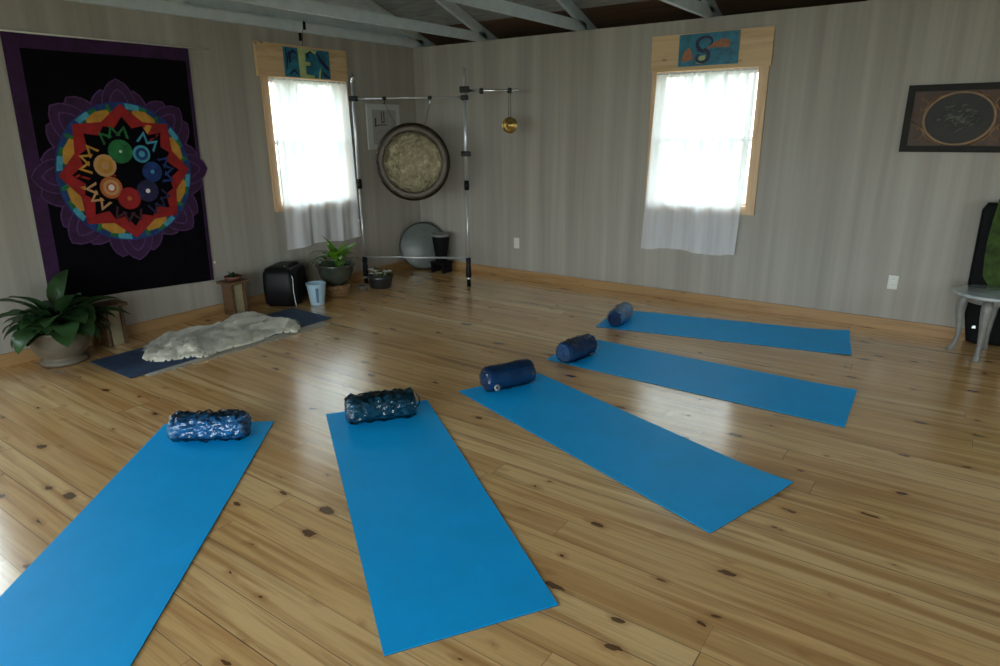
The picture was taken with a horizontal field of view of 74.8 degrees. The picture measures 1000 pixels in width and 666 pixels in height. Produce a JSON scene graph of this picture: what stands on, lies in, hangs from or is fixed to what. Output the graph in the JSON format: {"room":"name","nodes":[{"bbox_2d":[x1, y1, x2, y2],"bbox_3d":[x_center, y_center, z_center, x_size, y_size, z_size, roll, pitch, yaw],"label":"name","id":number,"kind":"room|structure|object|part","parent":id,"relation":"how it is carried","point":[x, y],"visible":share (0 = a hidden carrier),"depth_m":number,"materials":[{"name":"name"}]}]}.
{"room":"exercise studio","nodes":[
{"label":"exercise studio","id":0,"kind":"room"},
{"bbox_2d":[0,0,420,354],"bbox_3d":[-3.469,-1.765,4.127,0.130,4.093,9.600,11,21,34],"label":"wall","id":1,"kind":"structure","parent":0,"point":[247,236],"depth_m":5.69,"materials":[{"name":"grey wood"}]},
{"bbox_2d":[0,29,215,298],"bbox_3d":[-2.825,-1.246,5.077,0.040,1.898,1.532,11,21,34],"label":"tapestry","id":2,"kind":"object","parent":1,"relation":"attached to","point":[107,129],"visible":0.99,"depth_m":4.92,"materials":[{"name":"black fabric"}]},
{"bbox_3d":[-2.831,-2.152,4.816,0.010,0.014,1.500,11,21,34],"label":"hanging rod","id":3,"kind":"part","parent":2,"relation":"part of","materials":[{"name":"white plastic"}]},
{"bbox_2d":[0,261,411,367],"bbox_3d":[-3.396,0.162,4.671,0.018,0.090,8.482,11,21,34],"label":"baseboard","id":4,"kind":"structure","parent":1,"relation":"attached to","point":[12,358],"depth_m":5.51,"materials":[{"name":"brown wood"}]},
{"bbox_2d":[252,41,351,211],"bbox_3d":[-1.893,-1.979,6.361,0.165,1.483,1.047,11,21,34],"label":"window","id":5,"kind":"structure","parent":1,"relation":"in","point":[268,56],"depth_m":5.97,"materials":[{"name":"brown wood"}]},
{"bbox_3d":[-2.103,-1.723,6.018,0.023,1.200,0.070,11,21,34],"label":"casing","id":6,"kind":"part","parent":5,"relation":"part of","materials":[{"name":"brown wood"}]},
{"bbox_2d":[282,46,330,79],"bbox_3d":[-1.811,-2.536,6.154,0.014,0.252,0.525,11,21,34],"label":"painted sign","id":7,"kind":"object","parent":5,"relation":"attached to","point":[298,62],"visible":1,"depth_m":6.13,"materials":[{"name":"teal paint"}]},
{"bbox_2d":[268,77,360,249],"bbox_3d":[-1.774,-1.657,6.435,0.060,1.565,0.956,11,21,34],"label":"sheer curtain","id":8,"kind":"object","parent":5,"relation":"hanging from","point":[312,118],"visible":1,"depth_m":6.40,"materials":[{"name":"white fabric"}]},
{"bbox_3d":[-1.811,-2.392,6.206,0.012,0.011,0.910,11,21,34],"label":"curtain rod","id":9,"kind":"part","parent":8,"relation":"part of","materials":[{"name":"white plastic"}]},
{"bbox_3d":[-1.557,-1.956,6.756,0.023,1.200,0.055,11,21,34],"label":"casing","id":10,"kind":"part","parent":5,"relation":"part of","materials":[{"name":"brown wood"}]},
{"bbox_2d":[365,103,399,149],"bbox_3d":[-1.262,-2.244,7.111,0.019,0.465,0.500,11,21,34],"label":"framed print","id":11,"kind":"object","parent":1,"relation":"attached to","point":[379,121],"visible":0.84,"depth_m":7.04},
{"bbox_2d":[0,267,999,665],"bbox_3d":[-0.113,0.906,2.488,8.300,0.100,8.760,11,21,34],"label":"floor","id":12,"kind":"structure","parent":0,"point":[882,547],"depth_m":2.94,"materials":[{"name":"brown wood"}]},
{"bbox_2d":[0,269,130,367],"bbox_3d":[-3.026,-0.084,4.558,0.588,0.620,0.824,11,21,34],"label":"potted plant","id":13,"kind":"object","parent":12,"relation":"on","point":[59,332],"visible":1,"depth_m":4.49,"materials":[{"name":"green plant"}]},
{"bbox_3d":[-3.116,0.080,4.642,0.400,0.258,0.400,11,21,34],"label":"pot","id":14,"kind":"part","parent":13,"relation":"part of","materials":[{"name":"ceramic"}]},
{"bbox_2d":[90,299,128,347],"bbox_3d":[-2.983,-0.072,5.016,0.185,0.325,0.210,11,21,34],"label":"wooden stool","id":15,"kind":"object","parent":12,"relation":"on","point":[119,335],"visible":0.66,"depth_m":4.99,"materials":[{"name":"brown wood"}]},
{"bbox_3d":[-3.019,-0.045,4.971,0.145,0.301,0.020,11,21,34],"label":"leg panel","id":16,"kind":"part","parent":15,"relation":"part of","materials":[{"name":"brown wood"}]},
{"bbox_3d":[-2.942,-0.055,5.000,0.015,0.301,0.086,11,21,34],"label":"panel","id":17,"kind":"part","parent":15,"relation":"part of","materials":[{"name":"beige wood"}]},
{"bbox_3d":[-2.947,-0.076,5.067,0.145,0.301,0.020,11,21,34],"label":"leg panel","id":18,"kind":"part","parent":15,"relation":"part of","materials":[{"name":"brown wood"}]},
{"bbox_2d":[0,421,273,665],"bbox_3d":[-1.493,0.776,2.769,0.601,0.005,1.883,-2,17,-4],"label":"yoga mat","id":19,"kind":"object","parent":12,"relation":"on","point":[95,595],"visible":0.92,"depth_m":2.49,"materials":[{"name":"blue rubber"}]},
{"bbox_2d":[167,409,251,442],"bbox_3d":[-1.533,0.481,3.451,0.401,0.155,0.173,-2,17,-4],"label":"roll","id":20,"kind":"object","parent":19,"relation":"on","point":[204,426],"visible":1,"depth_m":3.41,"materials":[{"name":"fabric"}]},
{"bbox_2d":[216,278,248,314],"bbox_3d":[-2.367,-0.321,5.835,0.185,0.305,0.210,11,21,34],"label":"wooden stool","id":21,"kind":"object","parent":12,"relation":"on","point":[234,294],"visible":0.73,"depth_m":5.79,"materials":[{"name":"brown wood"}]},
{"bbox_3d":[-2.402,-0.294,5.790,0.145,0.281,0.020,11,21,34],"label":"leg panel","id":22,"kind":"part","parent":21,"relation":"part of","materials":[{"name":"brown wood"}]},
{"bbox_2d":[224,271,241,280],"bbox_3d":[-2.361,-0.512,5.770,0.163,0.097,0.156,11,21,34],"label":"potted plant","id":23,"kind":"object","parent":21,"relation":"on","point":[232,276],"visible":1,"depth_m":5.74,"materials":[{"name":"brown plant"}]},
{"bbox_3d":[-2.325,-0.304,5.820,0.015,0.281,0.086,11,21,34],"label":"panel","id":24,"kind":"part","parent":21,"relation":"part of","materials":[{"name":"beige wood"}]},
{"bbox_3d":[-2.331,-0.325,5.887,0.145,0.281,0.020,11,21,34],"label":"leg panel","id":25,"kind":"part","parent":21,"relation":"part of","materials":[{"name":"brown wood"}]},
{"bbox_2d":[144,321,329,375],"bbox_3d":[-2.062,0.067,5.076,0.499,0.007,1.523,12,21,36],"label":"rug","id":26,"kind":"object","parent":12,"relation":"on","point":[319,324],"visible":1,"depth_m":4.93,"materials":[{"name":"grey fabric"}]},
{"bbox_2d":[90,308,331,377],"bbox_3d":[-2.177,0.034,5.168,0.588,0.005,1.755,11,21,34],"label":"mat","id":27,"kind":"object","parent":26,"relation":"on","point":[130,364],"visible":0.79,"depth_m":4.66,"materials":[{"name":"blue rubber"}]},
{"bbox_2d":[142,311,299,361],"bbox_3d":[-2.196,0.003,5.115,0.858,0.086,1.263,9,19,27],"label":"sheepskin","id":28,"kind":"object","parent":27,"relation":"on","point":[244,328],"visible":1,"depth_m":5.03,"materials":[{"name":"white fur"}]},
{"bbox_2d":[262,261,307,306],"bbox_3d":[-2.027,-0.479,6.183,0.318,0.395,0.386,1,17,4],"label":"speaker","id":29,"kind":"object","parent":12,"relation":"on","point":[284,283],"visible":1,"depth_m":6.03},
{"bbox_2d":[295,274,306,300],"bbox_3d":[-1.874,-0.431,6.168,0.007,0.210,0.230,1,17,5],"label":"speaker","id":30,"kind":"object","parent":29,"relation":"attached to","point":[300,279],"depth_m":6.14},
{"bbox_2d":[306,281,325,305],"bbox_3d":[-1.722,-0.371,6.144,0.186,0.205,0.186,11,21,34],"label":"metal bucket","id":31,"kind":"object","parent":12,"relation":"on","point":[316,289],"visible":1,"depth_m":6.09,"materials":[{"name":"blue metal"}]},
{"bbox_2d":[325,281,351,296],"bbox_3d":[-1.618,-0.438,6.495,0.288,0.124,0.288,11,21,34],"label":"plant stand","id":32,"kind":"object","parent":12,"relation":"on","point":[342,290],"visible":0.8,"depth_m":6.40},
{"bbox_2d":[309,235,363,284],"bbox_3d":[-1.620,-0.712,6.380,0.419,0.479,0.559,11,21,34],"label":"potted plant","id":33,"kind":"object","parent":32,"relation":"on","point":[336,271],"visible":0.99,"depth_m":6.35,"materials":[{"name":"green plant"}]},
{"bbox_3d":[-1.619,-0.590,6.448,0.384,0.204,0.384,11,21,34],"label":"pot","id":34,"kind":"part","parent":33,"relation":"part of","materials":[{"name":"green ceramic"}]},
{"bbox_2d":[356,284,369,291],"bbox_3d":[-1.397,-0.460,6.671,0.140,0.058,0.140,11,21,34],"label":"dish","id":35,"kind":"object","parent":12,"relation":"on","point":[362,287],"visible":1,"depth_m":6.64,"materials":[{"name":"ceramic"}]},
{"bbox_2d":[367,266,395,288],"bbox_3d":[-1.236,-0.573,6.785,0.346,0.205,0.291,11,21,34],"label":"flower pot","id":36,"kind":"object","parent":12,"relation":"on","point":[380,279],"visible":1,"depth_m":6.72,"materials":[{"name":"grey ceramic"}]},
{"bbox_3d":[-1.243,-0.543,6.801,0.264,0.138,0.264,11,21,34],"label":"pot","id":37,"kind":"part","parent":36,"relation":"part of","materials":[{"name":"grey ceramic"}]},
{"bbox_2d":[400,222,440,268],"bbox_3d":[-0.900,-1.021,7.651,0.546,0.539,0.164,-4,17,-10],"label":"drum","id":38,"kind":"object","parent":12,"relation":"on","point":[416,240],"visible":0.71,"depth_m":7.62,"materials":[{"name":"white plastic"}]},
{"bbox_2d":[348,68,518,285],"bbox_3d":[-0.645,-1.508,6.549,1.675,2.120,0.096,1,17,6],"label":"stand","id":39,"kind":"object","parent":12,"relation":"on","point":[464,89],"visible":0.98,"depth_m":6.48,"materials":[{"name":"metal"}]},
{"bbox_2d":[375,103,449,200],"bbox_3d":[-0.876,-1.797,6.521,0.758,0.941,0.072,1,17,6],"label":"gong","id":40,"kind":"object","parent":39,"relation":"hanging from","point":[412,161],"visible":1,"depth_m":6.52,"materials":[{"name":"brown metal"}]},
{"bbox_3d":[-0.342,-2.426,6.243,0.027,0.190,0.027,11,21,34],"label":"rod","id":41,"kind":"part","parent":39,"relation":"part of","materials":[{"name":"silver metal"}]},
{"bbox_3d":[-0.090,-2.319,6.250,0.545,0.025,0.025,1,17,6],"label":"arm","id":42,"kind":"part","parent":39,"relation":"part of","materials":[{"name":"metal"}]},
{"bbox_2d":[502,93,517,132],"bbox_3d":[0.093,-2.112,6.286,0.152,0.368,0.030,1,17,6],"label":"gong","id":43,"kind":"object","parent":39,"relation":"hanging from","point":[509,124],"visible":1,"depth_m":6.31,"materials":[{"name":"gold metal"}]},
{"bbox_2d":[430,260,452,273],"bbox_3d":[-0.672,-0.768,7.533,0.200,0.125,0.180,11,21,34],"label":"block","id":44,"kind":"object","parent":12,"relation":"on","point":[446,266],"visible":0.83,"depth_m":7.50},
{"bbox_3d":[-0.738,-0.770,7.581,0.024,0.101,0.160,11,21,34],"label":"leg","id":45,"kind":"part","parent":44,"relation":"part of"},
{"bbox_2d":[431,232,449,261],"bbox_3d":[-0.674,-0.979,7.468,0.216,0.315,0.216,11,21,34],"label":"pot","id":46,"kind":"object","parent":44,"relation":"on","point":[440,240],"visible":0.95,"depth_m":7.40,"materials":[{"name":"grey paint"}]},
{"bbox_3d":[-0.607,-0.744,7.492,0.024,0.101,0.160,11,21,34],"label":"leg","id":47,"kind":"part","parent":44,"relation":"part of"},
{"bbox_2d":[326,400,557,656],"bbox_3d":[-0.396,0.701,2.979,0.599,0.005,1.921,-6,18,-18],"label":"yoga mat","id":48,"kind":"object","parent":12,"relation":"on","point":[440,561],"visible":0.94,"depth_m":2.60,"materials":[{"name":"blue rubber"}]},
{"bbox_2d":[344,387,419,424],"bbox_3d":[-0.657,0.398,3.672,0.419,0.166,0.190,-5,18,-15],"label":"roll","id":49,"kind":"object","parent":48,"relation":"on","point":[385,405],"visible":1,"depth_m":3.62,"materials":[{"name":"fabric"}]},
{"bbox_2d":[458,373,792,533],"bbox_3d":[0.534,0.519,3.506,0.600,0.025,1.873,-13,21,-34],"label":"yoga mat","id":50,"kind":"object","parent":12,"relation":"on","point":[709,489],"visible":0.92,"depth_m":3.25,"materials":[{"name":"blue rubber"}]},
{"bbox_2d":[479,359,536,391],"bbox_3d":[0.054,0.259,4.106,0.353,0.162,0.173,-10,19,-27],"label":"roll","id":51,"kind":"object","parent":50,"relation":"on","point":[519,372],"visible":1,"depth_m":4.05,"materials":[{"name":"fabric"}]},
{"bbox_2d":[547,339,856,427],"bbox_3d":[1.258,0.268,4.315,1.932,0.013,0.649,11,21,34],"label":"yoga mat","id":52,"kind":"object","parent":12,"relation":"on","point":[823,403],"visible":0.91,"depth_m":4.17,"materials":[{"name":"blue rubber"}]},
{"bbox_2d":[556,333,598,363],"bbox_3d":[0.543,0.101,4.609,0.321,0.159,0.171,-16,23,-41],"label":"roll","id":53,"kind":"object","parent":52,"relation":"on","point":[574,349],"visible":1,"depth_m":4.55,"materials":[{"name":"fabric"}]},
{"bbox_2d":[596,311,851,354],"bbox_3d":[1.774,-0.037,5.265,1.886,0.025,0.604,7,19,23],"label":"yoga mat","id":54,"kind":"object","parent":12,"relation":"on","point":[789,337],"visible":0.93,"depth_m":5.19,"materials":[{"name":"blue rubber"}]},
{"bbox_2d":[607,302,633,326],"bbox_3d":[1.008,-0.163,5.471,0.162,0.145,0.350,8,19,25],"label":"roll","id":55,"kind":"object","parent":54,"relation":"on","point":[621,313],"visible":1,"depth_m":5.37,"materials":[{"name":"fabric"}]},
{"bbox_2d":[945,284,999,362],"bbox_3d":[3.393,-0.057,4.557,0.484,0.471,0.484,11,21,34],"label":"side table","id":56,"kind":"object","parent":12,"relation":"on","point":[987,296],"visible":1,"depth_m":4.50,"materials":[{"name":"grey paint"}]},
{"bbox_3d":[3.277,-0.076,4.666,0.099,0.446,0.068,11,21,34],"label":"leg","id":57,"kind":"part","parent":56,"relation":"part of","materials":[{"name":"grey paint"}]},
{"bbox_3d":[3.283,-0.009,4.451,0.068,0.446,0.099,11,21,34],"label":"leg","id":58,"kind":"part","parent":56,"relation":"part of","materials":[{"name":"grey paint"}]},
{"bbox_3d":[3.502,-0.080,4.671,0.068,0.446,0.099,11,21,34],"label":"leg","id":59,"kind":"part","parent":56,"relation":"part of","materials":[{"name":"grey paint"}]},
{"bbox_2d":[964,202,999,345],"bbox_3d":[3.663,-0.393,4.653,0.536,1.034,0.088,11,21,34],"label":"instrument case","id":60,"kind":"object","parent":12,"relation":"on","point":[972,311],"visible":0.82,"depth_m":4.75,"materials":[{"name":"black plastic"}]},
{"bbox_2d":[983,199,999,285],"bbox_3d":[3.693,-0.567,4.566,0.490,0.697,0.116,11,21,34],"label":"throw","id":61,"kind":"object","parent":60,"relation":"on","point":[991,268],"visible":0.94,"depth_m":4.65,"materials":[{"name":"green fabric"}]},
{"bbox_2d":[373,0,645,25],"bbox_3d":[-0.143,-2.275,1.504,8.900,1.686,9.600,11,21,34],"label":"ceiling","id":62,"kind":"structure","parent":0,"point":[430,11],"depth_m":6.59,"materials":[{"name":"wood"}]},
{"bbox_2d":[65,0,435,47],"bbox_3d":[-3.409,-2.856,3.737,0.038,1.756,9.600,11,21,34],"label":"ceiling beam","id":63,"kind":"structure","parent":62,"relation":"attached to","point":[170,7],"depth_m":5.74,"materials":[{"name":"blue paint"}]},
{"bbox_2d":[298,20,305,45],"bbox_3d":[-1.830,-2.783,6.051,0.022,0.231,0.080,11,21,34],"label":"cord","id":64,"kind":"object","parent":63,"relation":"hanging from","point":[303,22],"visible":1,"depth_m":6.04,"materials":[{"name":"black plastic"}]},
{"bbox_2d":[230,0,497,41],"bbox_3d":[-2.691,-2.712,3.252,0.038,1.756,9.600,11,21,34],"label":"roof truss","id":65,"kind":"object","parent":62,"relation":"attached to","point":[478,33],"visible":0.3,"depth_m":5.77,"materials":[{"name":"blue paint"}]},
{"bbox_2d":[445,0,596,30],"bbox_3d":[-1.724,-2.518,2.597,0.038,1.756,9.600,11,21,34],"label":"roof truss","id":66,"kind":"object","parent":62,"relation":"attached to","point":[579,21],"visible":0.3,"depth_m":5.58,"materials":[{"name":"blue paint"}]},
{"bbox_2d":[660,0,722,17],"bbox_3d":[-0.730,-2.320,1.925,0.038,1.756,9.600,11,21,34],"label":"roof truss","id":67,"kind":"object","parent":62,"relation":"attached to","point":[706,8],"visible":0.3,"depth_m":5.27,"materials":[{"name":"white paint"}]},
{"bbox_2d":[413,0,999,328],"bbox_3d":[2.363,-1.370,5.475,8.040,2.437,0.130,11,21,34],"label":"wall","id":68,"kind":"structure","parent":0,"point":[840,211],"depth_m":5.51,"materials":[{"name":"grey wood"}]},
{"bbox_2d":[514,238,518,248],"bbox_3d":[0.181,-0.980,7.123,0.070,0.114,0.010,11,21,34],"label":"power outlet","id":69,"kind":"object","parent":68,"relation":"attached to","point":[516,240],"visible":1,"depth_m":7.12,"materials":[{"name":"white plastic"}]},
{"bbox_2d":[418,0,866,45],"bbox_3d":[2.479,-2.601,5.282,8.300,0.348,0.570,11,21,34],"label":"trim","id":70,"kind":"structure","parent":68,"relation":"attached to","point":[648,11],"depth_m":5.99,"materials":[{"name":"wood"}]},
{"bbox_2d":[452,261,964,339],"bbox_3d":[2.331,-0.228,5.765,8.040,0.085,0.018,11,21,34],"label":"baseboard","id":71,"kind":"structure","parent":68,"relation":"attached to","point":[840,317],"depth_m":5.89,"materials":[{"name":"brown wood"}]},
{"bbox_2d":[645,26,775,214],"bbox_3d":[1.807,-1.818,5.722,1.020,1.487,0.165,11,21,34],"label":"window","id":72,"kind":"structure","parent":68,"relation":"in","point":[756,46],"depth_m":5.46,"materials":[{"name":"brown wood"}]},
{"bbox_3d":[1.383,-1.742,5.983,0.045,1.195,0.023,11,21,34],"label":"casing","id":73,"kind":"part","parent":72,"relation":"part of","materials":[{"name":"brown wood"}]},
{"bbox_2d":[641,67,757,254],"bbox_3d":[1.714,-1.480,5.770,0.924,1.559,0.042,11,21,34],"label":"sheer curtain","id":74,"kind":"object","parent":72,"relation":"hanging from","point":[702,120],"visible":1,"depth_m":5.75,"materials":[{"name":"white fabric"}]},
{"bbox_3d":[1.741,-2.212,5.536,0.860,0.011,0.012,11,21,34],"label":"curtain rod","id":75,"kind":"part","parent":74,"relation":"part of","materials":[{"name":"white plastic"}]},
{"bbox_2d":[678,30,740,66],"bbox_3d":[1.744,-2.379,5.474,0.505,0.252,0.015,11,21,34],"label":"painted sign","id":76,"kind":"object","parent":72,"relation":"attached to","point":[712,48],"visible":1,"depth_m":5.46,"materials":[{"name":"teal paint"}]},
{"bbox_3d":[2.148,-1.589,5.465,0.072,1.195,0.023,11,21,34],"label":"casing","id":77,"kind":"part","parent":72,"relation":"part of","materials":[{"name":"brown wood"}]},
{"bbox_2d":[887,275,898,289],"bbox_3d":[3.095,-0.400,5.150,0.070,0.114,0.010,11,21,34],"label":"power outlet","id":78,"kind":"object","parent":68,"relation":"attached to","point":[892,283],"visible":1,"depth_m":5.15,"materials":[{"name":"white plastic"}]},
{"bbox_2d":[899,82,999,152],"bbox_3d":[3.263,-1.529,4.654,0.665,0.466,0.032,11,21,34],"label":"framed artwork","id":79,"kind":"object","parent":68,"relation":"attached to","point":[961,117],"visible":1,"depth_m":4.66,"materials":[{"name":"black wood"}]},
{"label":"outside","id":80,"kind":"structure","parent":0,"visible":0},
{"bbox_2d":[278,171,747,202],"bbox_3d":[-0.583,0.885,3.921,55.000,0.100,55.000,11,21,34],"label":"ground","id":81,"kind":"structure","parent":80,"point":[746,176],"depth_m":22.58,"materials":[{"name":"white"}]}
]}

